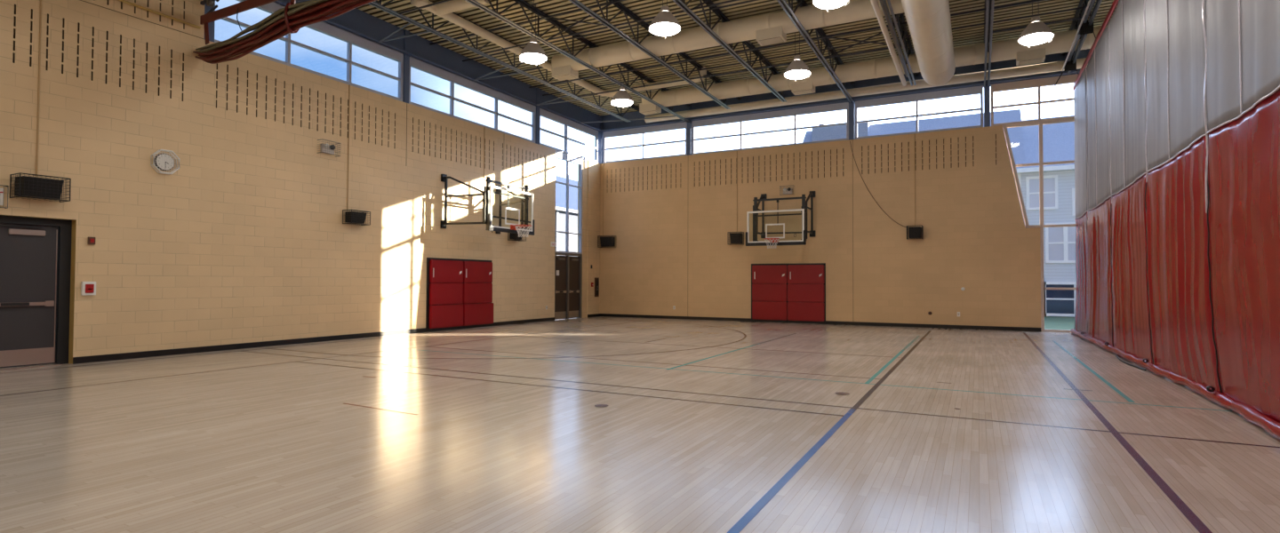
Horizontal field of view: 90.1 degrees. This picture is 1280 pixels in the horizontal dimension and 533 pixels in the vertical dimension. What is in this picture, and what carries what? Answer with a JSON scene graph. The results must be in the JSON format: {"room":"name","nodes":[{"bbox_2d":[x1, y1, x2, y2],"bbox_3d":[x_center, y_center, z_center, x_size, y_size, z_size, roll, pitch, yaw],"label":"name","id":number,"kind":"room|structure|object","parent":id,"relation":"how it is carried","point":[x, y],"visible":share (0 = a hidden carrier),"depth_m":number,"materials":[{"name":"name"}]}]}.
{"room":"sports hall","nodes":[
{"label":"sports hall","id":0,"kind":"room"},
{"bbox_2d":[0,0,600,364],"bbox_3d":[-8.082,-2.225,12.059,0.252,7.620,27.670,0,-1,28],"label":"wall","id":1,"kind":"structure","parent":0,"point":[248,241],"depth_m":12.34,"materials":[{"name":"beige brick"}]},
{"bbox_2d":[0,184,8,208],"bbox_3d":[-9.404,-1.024,9.182,0.086,0.333,0.472,0,-1,28],"label":"exit sign","id":2,"kind":"object","parent":1,"relation":"attached to","point":[2,190],"visible":1,"depth_m":9.34,"materials":[{"name":"white paint"}]},
{"bbox_2d":[0,215,71,370],"bbox_3d":[-9.573,0.377,9.254,0.300,2.280,2.110,0,-1,28],"label":"door","id":3,"kind":"structure","parent":1,"relation":"in","point":[36,252],"depth_m":9.83,"materials":[{"name":"grey metal"}]},
{"bbox_2d":[35,0,41,176],"bbox_3d":[-9.152,-3.731,9.760,0.022,4.720,0.026,0,-1,28],"label":"conduit","id":4,"kind":"object","parent":1,"relation":"attached to","point":[40,18],"visible":1,"depth_m":9.73,"materials":[{"name":"beige metal"}]},
{"bbox_2d":[9,172,71,202],"bbox_3d":[-9.030,-1.183,9.633,0.345,0.355,0.596,0,-1,28],"label":"speaker","id":5,"kind":"object","parent":1,"relation":"attached to","point":[29,187],"visible":1,"depth_m":9.54},
{"bbox_2d":[25,177,62,197],"bbox_3d":[-8.948,-1.183,9.589,0.054,0.238,0.416,0,-1,28],"label":"grille","id":6,"kind":"object","parent":5,"relation":"attached to","point":[33,191],"depth_m":9.59,"materials":[{"name":"black metal"}]},
{"bbox_2d":[80,281,95,295],"bbox_3d":[-8.841,0.352,10.253,0.062,0.220,0.180,0,-1,28],"label":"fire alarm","id":7,"kind":"object","parent":1,"relation":"attached to","point":[87,288],"visible":1,"depth_m":10.22,"materials":[{"name":"white paint"}]},
{"bbox_2d":[87,237,95,244],"bbox_3d":[-8.831,-0.417,10.295,0.052,0.120,0.090,0,-1,28],"label":"alarm box","id":8,"kind":"object","parent":1,"relation":"attached to","point":[91,240],"visible":1,"depth_m":10.28,"materials":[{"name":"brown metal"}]},
{"bbox_2d":[117,0,200,28],"bbox_3d":[-10.057,-4.570,7.973,0.044,0.234,8.501,0,-1,28],"label":"conduit","id":9,"kind":"object","parent":1,"relation":"attached to","point":[123,1],"visible":1,"depth_m":11.13,"materials":[{"name":"beige metal"}]},
{"bbox_2d":[150,149,180,174],"bbox_3d":[-8.324,-1.835,11.210,0.112,0.416,0.416,0,-1,28],"label":"wall clock","id":10,"kind":"object","parent":1,"relation":"attached to","point":[163,162],"visible":1,"depth_m":11.20,"materials":[{"name":"white plastic"}]},
{"bbox_2d":[204,3,215,42],"bbox_3d":[-8.127,-4.822,11.982,0.220,1.230,0.180,0,-1,28],"label":"trim","id":11,"kind":"structure","parent":1,"relation":"attached to","point":[211,25],"depth_m":11.95,"materials":[{"name":"blue paint"}]},
{"bbox_2d":[200,0,219,13],"bbox_3d":[-7.828,-4.749,11.650,0.627,0.399,0.075,0,-1,28],"label":"bracket","id":12,"kind":"object","parent":1,"relation":"attached to","point":[209,3],"visible":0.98,"depth_m":11.63,"materials":[{"name":"metal"}]},
{"bbox_2d":[192,0,376,63],"bbox_3d":[-1.588,-4.528,8.304,14.705,1.690,0.310,0,-1,28],"label":"curtain","id":13,"kind":"object","parent":12,"relation":"hanging from","point":[289,19],"visible":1,"depth_m":10.71,"materials":[{"name":"red plastic"}]},
{"bbox_2d":[214,0,403,101],"bbox_3d":[-7.043,-4.774,13.948,0.100,1.230,4.630,0,-1,28],"label":"window","id":14,"kind":"structure","parent":1,"relation":"in","point":[324,28],"depth_m":14.51,"materials":[{"name":"clear glass"}]},
{"bbox_2d":[72,317,554,364],"bbox_3d":[-5.913,1.627,15.830,0.012,0.105,12.990,0,-1,28],"label":"baseboard","id":15,"kind":"structure","parent":1,"relation":"attached to","point":[210,348],"depth_m":12.68,"materials":[{"name":"black rubber"}]},
{"bbox_2d":[317,139,340,156],"bbox_3d":[-6.812,-2.596,14.005,0.186,0.291,0.452,0,-1,28],"label":"emergency light","id":16,"kind":"object","parent":1,"relation":"attached to","point":[327,148],"visible":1,"depth_m":13.95,"materials":[{"name":"white paint"}]},
{"bbox_2d":[347,84,350,209],"bbox_3d":[-6.624,-2.709,14.530,0.022,2.870,0.026,0,-1,28],"label":"conduit","id":17,"kind":"object","parent":1,"relation":"attached to","point":[349,84],"visible":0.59,"depth_m":14.52,"materials":[{"name":"beige metal"}]},
{"bbox_2d":[342,209,370,225],"bbox_3d":[-6.450,-1.112,14.546,0.315,0.315,0.516,0,-1,28],"label":"speaker","id":18,"kind":"object","parent":1,"relation":"attached to","point":[352,218],"visible":1,"depth_m":14.44},
{"bbox_2d":[352,212,365,223],"bbox_3d":[-6.381,-1.113,14.510,0.054,0.204,0.352,0,-1,28],"label":"grille","id":19,"kind":"object","parent":18,"relation":"attached to","point":[356,217],"depth_m":14.48,"materials":[{"name":"black metal"}]},
{"bbox_2d":[402,29,410,103],"bbox_3d":[-5.929,-5.022,16.081,0.240,1.830,0.190,0,-1,28],"label":"steel column","id":20,"kind":"structure","parent":1,"relation":"on","point":[406,40],"depth_m":16.02,"materials":[{"name":"grey metal"}]},
{"bbox_2d":[274,0,602,132],"bbox_3d":[-4.802,-5.576,18.157,0.300,0.620,14.170,0,-1,28],"label":"ceiling beam","id":21,"kind":"structure","parent":1,"relation":"attached to","point":[356,21],"depth_m":17.38,"materials":[{"name":"blue paint"}]},
{"bbox_2d":[425,257,463,330],"bbox_3d":[-5.193,0.720,17.095,0.115,1.880,1.260,0,-1,28],"label":"door","id":22,"kind":"structure","parent":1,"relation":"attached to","point":[444,276],"depth_m":16.99,"materials":[{"name":"red metal"}]},
{"bbox_2d":[408,56,535,143],"bbox_3d":[-4.657,-4.664,18.460,0.100,1.230,5.240,0,-1,28],"label":"window","id":23,"kind":"structure","parent":1,"relation":"in","point":[415,63],"depth_m":18.07,"materials":[{"name":"grey metal"}]},
{"bbox_2d":[461,259,493,327],"bbox_3d":[-4.609,0.747,18.199,0.115,1.880,1.238,0,-1,28],"label":"door","id":24,"kind":"structure","parent":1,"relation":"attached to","point":[477,275],"depth_m":18.13,"materials":[{"name":"red metal"}]},
{"bbox_2d":[483,127,485,178],"bbox_3d":[-4.514,-3.301,18.532,0.021,1.490,0.024,0,-1,28],"label":"conduit","id":25,"kind":"object","parent":1,"relation":"attached to","point":[484,127],"visible":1,"depth_m":18.52,"materials":[{"name":"beige metal"}]},
{"bbox_2d":[440,174,534,236],"bbox_3d":[-3.851,-1.623,17.598,2.050,1.662,2.380,0,-1,28],"label":"basketball hoop","id":26,"kind":"object","parent":1,"relation":"attached to","point":[487,195],"visible":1,"depth_m":17.10,"materials":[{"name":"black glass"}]},
{"bbox_2d":[507,232,526,241],"bbox_3d":[-3.773,-0.948,19.610,0.315,0.315,0.516,0,-1,28],"label":"speaker","id":27,"kind":"object","parent":1,"relation":"attached to","point":[514,236],"visible":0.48,"depth_m":19.48},
{"bbox_2d":[514,233,522,239],"bbox_3d":[-3.705,-0.949,19.574,0.054,0.204,0.352,0,-1,28],"label":"grille","id":28,"kind":"object","parent":27,"relation":"attached to","point":[516,236],"depth_m":19.54,"materials":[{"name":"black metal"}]},
{"bbox_2d":[535,88,540,144],"bbox_3d":[-3.399,-4.905,20.867,0.240,1.830,0.190,0,-1,28],"label":"steel column","id":29,"kind":"structure","parent":1,"relation":"on","point":[537,132],"depth_m":20.78,"materials":[{"name":"grey metal"}]},
{"bbox_2d":[550,241,555,247],"bbox_3d":[-2.916,-0.743,21.494,0.053,0.158,0.245,0,-1,28],"label":"exit sign","id":30,"kind":"object","parent":1,"relation":"attached to","point":[552,244],"visible":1,"depth_m":21.42,"materials":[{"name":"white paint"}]},
{"bbox_2d":[554,252,582,319],"bbox_3d":[-2.550,0.690,22.420,0.114,2.300,1.720,0,-1,28],"label":"door","id":31,"kind":"structure","parent":1,"relation":"in","point":[568,268],"depth_m":22.39,"materials":[{"name":"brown wood"}]},
{"bbox_2d":[554,155,582,256],"bbox_3d":[-2.545,-2.120,22.485,0.100,3.320,1.720,0,-1,28],"label":"window","id":32,"kind":"structure","parent":1,"relation":"in","point":[567,184],"depth_m":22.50,"materials":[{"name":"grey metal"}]},
{"bbox_2d":[539,107,598,162],"bbox_3d":[-2.490,-4.563,22.561,0.100,1.230,3.680,0,-1,28],"label":"window","id":33,"kind":"structure","parent":1,"relation":"in","point":[543,113],"depth_m":22.37,"materials":[{"name":"glass"}]},
{"bbox_2d":[555,150,587,163],"bbox_3d":[-2.468,-3.856,22.657,0.120,0.160,2.060,0,-1,28],"label":"window","id":34,"kind":"structure","parent":1,"relation":"attached to","point":[557,153],"depth_m":22.49,"materials":[{"name":"glass"}]},
{"bbox_2d":[587,313,599,317],"bbox_3d":[-1.718,1.821,23.767,0.012,0.105,0.850,0,-1,28],"label":"baseboard","id":35,"kind":"structure","parent":1,"relation":"attached to","point":[594,315],"depth_m":23.78,"materials":[{"name":"black rubber"}]},
{"bbox_2d":[594,278,599,296],"bbox_3d":[-1.618,0.777,23.939,0.042,0.720,0.260,0,-1,28],"label":"fire extinguisher cabinet","id":36,"kind":"object","parent":1,"relation":"attached to","point":[596,280],"visible":1,"depth_m":23.90,"materials":[{"name":"brown metal"}]},
{"bbox_2d":[600,49,1089,132],"bbox_3d":[9.347,-5.507,18.670,24.840,0.620,0.320,0,-1,28],"label":"trim","id":37,"kind":"structure","parent":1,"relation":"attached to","point":[607,126],"depth_m":20.19,"materials":[{"name":"blue paint"}]},
{"bbox_2d":[0,316,1279,532],"bbox_3d":[2.798,1.561,6.386,25.040,0.126,27.970,0,-1,28],"label":"floor","id":38,"kind":"structure","parent":0,"point":[597,424],"depth_m":5.46,"materials":[{"name":"brown wood"}]},
{"bbox_2d":[1115,354,1146,370],"bbox_3d":[8.236,1.611,10.824,0.118,0.024,2.303,0,-1,28],"label":"cable","id":39,"kind":"object","parent":38,"relation":"on","point":[1130,364],"visible":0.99,"depth_m":10.37,"materials":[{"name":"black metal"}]},
{"bbox_2d":[356,0,1117,115],"bbox_3d":[2.927,-6.239,6.529,25.440,0.250,28.607,0,-1,28],"label":"ceiling","id":40,"kind":"structure","parent":0,"point":[644,9],"depth_m":16.08,"materials":[{"name":"metal"}]},
{"bbox_2d":[368,0,639,121],"bbox_3d":[-6.335,-5.691,11.277,0.170,0.634,27.770,0,-1,28],"label":"joist","id":41,"kind":"object","parent":40,"relation":"attached to","point":[377,4],"visible":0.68,"depth_m":16.16,"materials":[{"name":"blue paint"}]},
{"bbox_2d":[378,19,429,42],"bbox_3d":[-5.565,-5.358,14.613,1.771,0.051,0.635,0,-1,28],"label":"diagonal brace","id":42,"kind":"object","parent":41,"relation":"attached to","point":[406,25],"visible":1,"depth_m":14.78,"materials":[{"name":"blue paint"}]},
{"bbox_2d":[473,66,519,80],"bbox_3d":[-4.046,-5.288,17.485,1.771,0.051,0.635,0,-1,28],"label":"diagonal brace","id":43,"kind":"object","parent":41,"relation":"attached to","point":[480,77],"visible":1,"depth_m":17.65,"materials":[{"name":"blue paint"}]},
{"bbox_2d":[536,95,578,105],"bbox_3d":[-2.692,-5.225,20.049,1.771,0.051,0.635,0,-1,28],"label":"diagonal brace","id":44,"kind":"object","parent":41,"relation":"attached to","point":[542,103],"visible":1,"depth_m":20.21,"materials":[{"name":"blue paint"}]},
{"bbox_2d":[580,115,675,123],"bbox_3d":[-0.438,-5.157,22.452,3.561,0.065,0.082,0,-1,17],"label":"diagonal brace","id":45,"kind":"object","parent":41,"relation":"attached to","point":[670,116],"visible":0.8,"depth_m":22.39,"materials":[{"name":"blue paint"}]},
{"bbox_2d":[519,0,547,65],"bbox_3d":[-2.367,-5.261,14.221,0.634,1.446,0.634,0,-1,28],"label":"lamp","id":46,"kind":"object","parent":40,"relation":"hanging from","point":[532,52],"visible":1,"depth_m":14.07,"materials":[{"name":"paint"}]},
{"bbox_2d":[409,0,706,100],"bbox_3d":[-1.271,-5.681,16.528,3.648,0.445,8.585,0,-1,28],"label":"pipe","id":47,"kind":"object","parent":40,"relation":"attached to","point":[445,10],"visible":0.82,"depth_m":15.49,"materials":[{"name":"metal"}]},
{"bbox_2d":[610,63,633,107],"bbox_3d":[-0.490,-5.175,17.729,0.634,1.446,0.634,0,-1,28],"label":"lamp","id":48,"kind":"object","parent":40,"relation":"hanging from","point":[621,98],"visible":0.94,"depth_m":17.56,"materials":[{"name":"metal"}]},
{"bbox_2d":[568,0,742,109],"bbox_3d":[-3.054,-5.716,9.544,0.170,0.634,27.770,0,-1,28],"label":"joist","id":49,"kind":"object","parent":40,"relation":"attached to","point":[627,12],"visible":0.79,"depth_m":15.51,"materials":[{"name":"blue paint"}]},
{"bbox_2d":[429,0,739,54],"bbox_3d":[1.029,-5.607,13.289,14.760,0.562,0.096,0,-1,28],"label":"joist bridging","id":50,"kind":"object","parent":49,"relation":"attached to","point":[697,7],"visible":0.98,"depth_m":14.59,"materials":[{"name":"paint"}]},
{"bbox_2d":[551,0,903,80],"bbox_3d":[1.664,-5.472,15.376,8.950,0.650,0.510,0,-1,28],"label":"duct","id":51,"kind":"object","parent":49,"relation":"attached to","point":[772,28],"visible":0.81,"depth_m":14.95,"materials":[{"name":"beige paint"}]},
{"bbox_2d":[553,73,575,80],"bbox_3d":[-2.029,-5.125,17.320,0.500,0.014,0.325,0,-1,28],"label":"grille","id":52,"kind":"object","parent":51,"relation":"attached to","point":[559,76],"depth_m":17.25,"materials":[{"name":"beige metal"}]},
{"bbox_2d":[759,36,783,46],"bbox_3d":[3.011,-5.164,14.657,0.500,0.014,0.325,0,-1,28],"label":"grille","id":53,"kind":"object","parent":51,"relation":"attached to","point":[764,40],"depth_m":14.59,"materials":[{"name":"beige metal"}]},
{"bbox_2d":[500,0,1046,84],"bbox_3d":[2.339,-5.546,15.767,14.760,0.562,0.052,0,-1,28],"label":"joist bridging","id":54,"kind":"object","parent":49,"relation":"attached to","point":[1034,1],"visible":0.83,"depth_m":15.62,"materials":[{"name":"paint"}]},
{"bbox_2d":[648,0,680,38],"bbox_3d":[0.490,-5.287,12.542,0.634,1.446,0.634,0,-1,28],"label":"lamp","id":55,"kind":"object","parent":40,"relation":"hanging from","point":[665,23],"visible":1,"depth_m":12.37,"materials":[{"name":"paint"}]},
{"bbox_2d":[672,0,791,102],"bbox_3d":[-1.427,-5.729,8.684,0.170,0.634,27.770,0,-1,28],"label":"joist","id":56,"kind":"object","parent":40,"relation":"attached to","point":[681,4],"visible":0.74,"depth_m":15.67,"materials":[{"name":"blue paint"}]},
{"bbox_2d":[784,32,810,80],"bbox_3d":[3.753,-5.213,15.250,0.634,1.446,0.634,0,-1,28],"label":"lamp","id":57,"kind":"object","parent":40,"relation":"hanging from","point":[797,68],"visible":0.96,"depth_m":15.09,"materials":[{"name":"metal"}]},
{"bbox_2d":[812,0,848,11],"bbox_3d":[3.359,-5.304,11.252,0.634,1.446,0.634,0,-1,28],"label":"lamp","id":58,"kind":"object","parent":40,"relation":"hanging from","point":[827,4],"visible":1,"depth_m":11.23,"materials":[{"name":"paint"}]},
{"bbox_2d":[882,0,919,85],"bbox_3d":[1.844,-5.754,6.956,0.170,0.634,27.770,0,-1,28],"label":"joist","id":59,"kind":"object","parent":40,"relation":"attached to","point":[899,28],"visible":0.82,"depth_m":15.44,"materials":[{"name":"blue paint"}]},
{"bbox_2d":[879,0,908,77],"bbox_3d":[1.265,-5.442,6.027,0.060,0.060,25.600,0,-1,28],"label":"conduit","id":60,"kind":"object","parent":59,"relation":"attached to","point":[881,1],"visible":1,"depth_m":14.43,"materials":[{"name":"grey metal"}]},
{"bbox_2d":[901,0,955,86],"bbox_3d":[1.832,-5.517,5.389,0.808,1.254,25.300,0,-1,28],"label":"duct","id":61,"kind":"object","parent":40,"relation":"hanging from","point":[929,21],"visible":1,"depth_m":13.33,"materials":[{"name":"beige paint"}]},
{"bbox_2d":[1017,0,1054,47],"bbox_3d":[8.019,-5.247,12.962,0.634,1.446,0.634,0,-1,28],"label":"lamp","id":62,"kind":"object","parent":40,"relation":"hanging from","point":[1036,32],"visible":1,"depth_m":12.82,"materials":[{"name":"paint"}]},
{"bbox_2d":[1060,0,1098,61],"bbox_3d":[5.115,-5.779,5.227,0.170,0.634,27.770,0,-1,28],"label":"joist","id":63,"kind":"object","parent":40,"relation":"attached to","point":[1090,12],"visible":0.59,"depth_m":14.67,"materials":[{"name":"blue paint"}]},
{"bbox_2d":[1054,0,1102,86],"bbox_3d":[4.916,-5.285,4.998,0.460,0.470,27.200,0,-1,28],"label":"joist","id":64,"kind":"object","parent":63,"relation":"hanging from","point":[1084,28],"visible":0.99,"depth_m":13.88,"materials":[{"name":"paint"}]},
{"bbox_2d":[1070,0,1279,439],"bbox_3d":[5.175,-1.823,4.869,0.300,6.615,27.365,0,-1,28],"label":"curtain","id":65,"kind":"object","parent":64,"relation":"hanging from","point":[1177,102],"visible":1,"depth_m":7.91,"materials":[{"name":"red vinyl"},{"name":"grey mesh fabric"}]},
{"bbox_2d":[600,125,1040,327],"bbox_3d":[4.798,-1.058,20.988,14.170,5.790,0.201,0,-1,28],"label":"wall","id":66,"kind":"structure","parent":0,"point":[671,220],"depth_m":20.01,"materials":[{"name":"beige brick"}]},
{"bbox_2d":[598,115,603,163],"bbox_3d":[-1.487,-4.819,24.357,0.200,1.830,0.200,0,-1,28],"label":"steel column","id":67,"kind":"structure","parent":66,"relation":"on","point":[600,133],"depth_m":24.28,"materials":[{"name":"grey metal"}]},
{"bbox_2d":[602,167,603,235],"bbox_3d":[-1.389,-2.513,24.165,0.021,2.790,0.024,0,-1,28],"label":"conduit","id":68,"kind":"object","parent":66,"relation":"attached to","point":[603,167],"visible":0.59,"depth_m":24.16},
{"bbox_2d":[597,235,615,247],"bbox_3d":[-1.238,-0.933,23.893,0.636,0.435,0.315,0,-1,28],"label":"speaker","id":69,"kind":"object","parent":66,"relation":"attached to","point":[605,241],"visible":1,"depth_m":23.82},
{"bbox_2d":[600,237,610,246],"bbox_3d":[-1.274,-0.934,23.825,0.448,0.306,0.054,0,-1,28],"label":"grille","id":70,"kind":"object","parent":69,"relation":"attached to","point":[604,241],"depth_m":23.83,"materials":[{"name":"black metal"}]},
{"bbox_2d":[603,121,687,163],"bbox_3d":[0.162,-4.531,23.523,3.470,1.230,0.100,0,-1,28],"label":"window","id":71,"kind":"structure","parent":66,"relation":"in","point":[679,125],"depth_m":23.49,"materials":[{"name":"clear glass"}]},
{"bbox_2d":[687,104,692,155],"bbox_3d":[1.768,-4.844,22.660,0.190,1.830,0.240,0,-1,28],"label":"steel column","id":72,"kind":"structure","parent":66,"relation":"on","point":[689,124],"depth_m":22.57,"materials":[{"name":"grey metal"}]},
{"bbox_2d":[464,0,691,122],"bbox_3d":[-4.690,-5.704,10.408,0.170,0.634,27.770,0,-1,28],"label":"joist","id":73,"kind":"object","parent":72,"relation":"attached to","point":[522,3],"visible":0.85,"depth_m":15.84,"materials":[{"name":"blue paint"}]},
{"bbox_2d":[398,0,452,14],"bbox_3d":[-0.209,-5.665,10.946,14.760,0.562,0.096,0,-1,28],"label":"joist bridging","id":74,"kind":"object","parent":73,"relation":"attached to","point":[444,1],"visible":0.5,"depth_m":13.18,"materials":[{"name":"paint"}]},
{"bbox_2d":[528,0,1086,96],"bbox_3d":[2.991,-5.516,17.001,14.760,0.562,0.096,0,-1,28],"label":"joist bridging","id":75,"kind":"object","parent":73,"relation":"attached to","point":[980,10],"visible":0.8,"depth_m":15.93,"materials":[{"name":"paint"}]},
{"bbox_2d":[728,232,743,245],"bbox_3d":[3.227,-0.947,21.534,0.476,0.415,0.315,0,-1,28],"label":"speaker","id":76,"kind":"object","parent":66,"relation":"attached to","point":[736,238],"visible":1,"depth_m":21.44},
{"bbox_2d":[729,233,739,242],"bbox_3d":[3.191,-0.949,21.465,0.320,0.289,0.054,0,-1,28],"label":"grille","id":77,"kind":"object","parent":76,"relation":"attached to","point":[734,237],"depth_m":21.46,"materials":[{"name":"black metal"}]},
{"bbox_2d":[736,150,737,231],"bbox_3d":[3.297,-2.549,21.689,0.021,2.790,0.024,0,-1,28],"label":"conduit","id":78,"kind":"object","parent":66,"relation":"attached to","point":[737,150],"visible":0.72,"depth_m":21.68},
{"bbox_2d":[751,264,787,321],"bbox_3d":[4.248,0.847,21.064,1.240,1.880,0.098,0,-1,28],"label":"door","id":79,"kind":"structure","parent":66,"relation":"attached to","point":[769,282],"depth_m":21.01,"materials":[{"name":"red metal"}]},
{"bbox_2d":[691,102,848,154],"bbox_3d":[4.220,-4.562,21.379,5.350,1.230,0.100,0,-1,28],"label":"window","id":80,"kind":"structure","parent":66,"relation":"in","point":[844,106],"depth_m":21.25,"materials":[{"name":"glass"}]},
{"bbox_2d":[745,191,815,248],"bbox_3d":[4.348,-1.483,20.116,1.927,1.902,1.780,0,-1,28],"label":"basketball hoop","id":81,"kind":"object","parent":66,"relation":"attached to","point":[774,241],"visible":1,"depth_m":20.01,"materials":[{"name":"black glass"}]},
{"bbox_2d":[779,185,794,195],"bbox_3d":[4.789,-2.477,20.809,0.452,0.291,0.186,0,-1,28],"label":"emergency light","id":82,"kind":"object","parent":66,"relation":"attached to","point":[786,191],"visible":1,"depth_m":20.80,"materials":[{"name":"white paint"}]},
{"bbox_2d":[787,263,825,322],"bbox_3d":[5.330,0.839,20.492,1.208,1.880,0.098,0,-1,28],"label":"door","id":83,"kind":"structure","parent":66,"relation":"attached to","point":[806,283],"depth_m":20.44,"materials":[{"name":"red metal"}]},
{"bbox_2d":[600,313,1041,331],"bbox_3d":[4.737,1.782,20.830,14.170,0.105,0.014,0,-1,28],"label":"baseboard","id":84,"kind":"structure","parent":66,"relation":"attached to","point":[944,326],"depth_m":19.77,"materials":[{"name":"black rubber"}]},
{"bbox_2d":[848,82,855,139],"bbox_3d":[6.657,-4.881,20.077,0.190,1.830,0.240,0,-1,28],"label":"steel column","id":85,"kind":"structure","parent":66,"relation":"on","point":[852,106],"depth_m":19.99,"materials":[{"name":"grey metal"}]},
{"bbox_2d":[776,0,855,103],"bbox_3d":[0.208,-5.741,7.820,0.170,0.634,27.770,0,-1,28],"label":"joist","id":86,"kind":"object","parent":85,"relation":"attached to","point":[820,31],"visible":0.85,"depth_m":15.85,"materials":[{"name":"blue paint"}]},
{"bbox_2d":[462,0,759,62],"bbox_3d":[1.667,-5.776,14.307,14.940,0.044,0.044,0,-1,28],"label":"pipe","id":87,"kind":"object","parent":86,"relation":"attached to","point":[748,1],"visible":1,"depth_m":15.37,"materials":[{"name":"metal"}]},
{"bbox_2d":[542,5,1094,95],"bbox_3d":[3.396,-5.696,17.577,14.940,0.044,0.044,0,-1,28],"label":"pipe","id":88,"kind":"object","parent":86,"relation":"attached to","point":[1084,7],"visible":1,"depth_m":16.72,"materials":[{"name":"metal"}]},
{"bbox_2d":[644,56,1091,122],"bbox_3d":[6.390,-5.327,19.663,14.000,0.250,0.250,0,-1,28],"label":"steel beam","id":89,"kind":"structure","parent":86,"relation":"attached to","point":[1052,67],"depth_m":19.31,"materials":[{"name":"beige metal"}]},
{"bbox_2d":[639,24,1107,115],"bbox_3d":[5.927,-5.396,17.986,13.250,0.650,0.510,0,-1,28],"label":"duct","id":90,"kind":"object","parent":86,"relation":"attached to","point":[1010,49],"visible":0.71,"depth_m":17.71,"materials":[{"name":"beige paint"}]},
{"bbox_2d":[640,110,659,115],"bbox_3d":[0.334,-5.035,20.933,0.500,0.014,0.325,0,-1,28],"label":"grille","id":91,"kind":"object","parent":90,"relation":"attached to","point":[644,112],"depth_m":20.86,"materials":[{"name":"beige metal"}]},
{"bbox_2d":[793,89,813,95],"bbox_3d":[4.754,-5.069,18.598,0.500,0.014,0.325,0,-1,28],"label":"grille","id":92,"kind":"object","parent":90,"relation":"attached to","point":[796,92],"depth_m":18.54,"materials":[{"name":"beige metal"}]},
{"bbox_2d":[1018,58,1042,65],"bbox_3d":[9.750,-5.107,15.958,0.500,0.014,0.325,0,-1,28],"label":"grille","id":93,"kind":"object","parent":90,"relation":"attached to","point":[1021,61],"depth_m":15.92,"materials":[{"name":"beige metal"}]},
{"bbox_2d":[849,141,906,227],"bbox_3d":[7.309,-2.542,19.570,1.689,2.788,0.016,0,-1,28],"label":"hanging cable","id":94,"kind":"object","parent":66,"relation":"attached to","point":[850,141],"visible":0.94,"depth_m":19.71,"materials":[{"name":"black rubber"}]},
{"bbox_2d":[906,225,923,239],"bbox_3d":[8.143,-1.005,18.937,0.436,0.395,0.314,0,-1,28],"label":"speaker","id":95,"kind":"object","parent":66,"relation":"attached to","point":[916,232],"visible":1,"depth_m":18.86},
{"bbox_2d":[909,227,919,237],"bbox_3d":[8.107,-1.006,18.868,0.288,0.272,0.054,0,-1,28],"label":"grille","id":96,"kind":"object","parent":95,"relation":"attached to","point":[914,232],"depth_m":18.86,"materials":[{"name":"black metal"}]},
{"bbox_2d":[914,133,915,226],"bbox_3d":[8.213,-2.586,19.092,0.021,2.790,0.024,0,-1,28],"label":"conduit","id":97,"kind":"object","parent":66,"relation":"attached to","point":[915,133],"visible":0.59,"depth_m":19.08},
{"bbox_2d":[855,85,983,139],"bbox_3d":[8.309,-4.594,19.219,3.540,1.230,0.100,0,-1,28],"label":"window","id":98,"kind":"structure","parent":66,"relation":"in","point":[976,90],"depth_m":19.15,"materials":[{"name":"grey metal"}]},
{"bbox_2d":[983,64,990,127],"bbox_3d":[9.950,-4.907,18.336,0.190,1.830,0.240,0,-1,28],"label":"steel column","id":99,"kind":"structure","parent":66,"relation":"on","point":[987,89],"depth_m":18.24,"materials":[{"name":"grey metal"}]},
{"bbox_2d":[983,0,994,86],"bbox_3d":[3.471,-5.766,6.096,0.170,0.634,27.770,0,-1,28],"label":"joist","id":100,"kind":"object","parent":99,"relation":"attached to","point":[988,14],"visible":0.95,"depth_m":14.81,"materials":[{"name":"blue paint"}]},
{"bbox_2d":[1002,119,1075,332],"bbox_3d":[13.826,-1.128,16.161,8.125,5.790,0.220,0,-1,28],"label":"window","id":101,"kind":"structure","parent":66,"relation":"in","point":[1041,164],"depth_m":17.64,"materials":[{"name":"grey metal"}]},
{"bbox_2d":[990,73,1078,126],"bbox_3d":[13.729,-4.635,16.355,8.340,1.230,0.100,0,-1,28],"label":"window","id":102,"kind":"structure","parent":101,"relation":"on","point":[1039,83],"depth_m":17.79,"materials":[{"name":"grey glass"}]},
{"bbox_3d":[-3.678,-2.710,-6.022,25.240,7.820,0.200,0,-1,28],"label":"wall","id":103,"kind":"structure","parent":0,"visible":0},
{"bbox_2d":[870,0,906,86],"bbox_3d":[1.270,-5.347,6.248,0.120,0.120,26.000,0,-1,28],"label":"pipe","id":104,"kind":"object","parent":103,"relation":"attached to","point":[875,4],"visible":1,"depth_m":14.34,"materials":[{"name":"metal"}]},
{"label":"outside","id":105,"kind":"structure","parent":0,"visible":0},
{"bbox_2d":[1044,316,1074,330],"bbox_3d":[18.679,2.840,35.312,180.000,0.550,160.000,0,-1,28],"label":"ground","id":106,"kind":"structure","parent":105,"point":[1051,323],"depth_m":26.85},
{"bbox_2d":[802,109,1076,317],"bbox_3d":[35.261,-3.355,29.216,54.900,11.800,9.550,0,-1,28],"label":"house","id":107,"kind":"structure","parent":106,"relation":"on","point":[1058,139],"depth_m":32.43,"materials":[{"name":"blue"}]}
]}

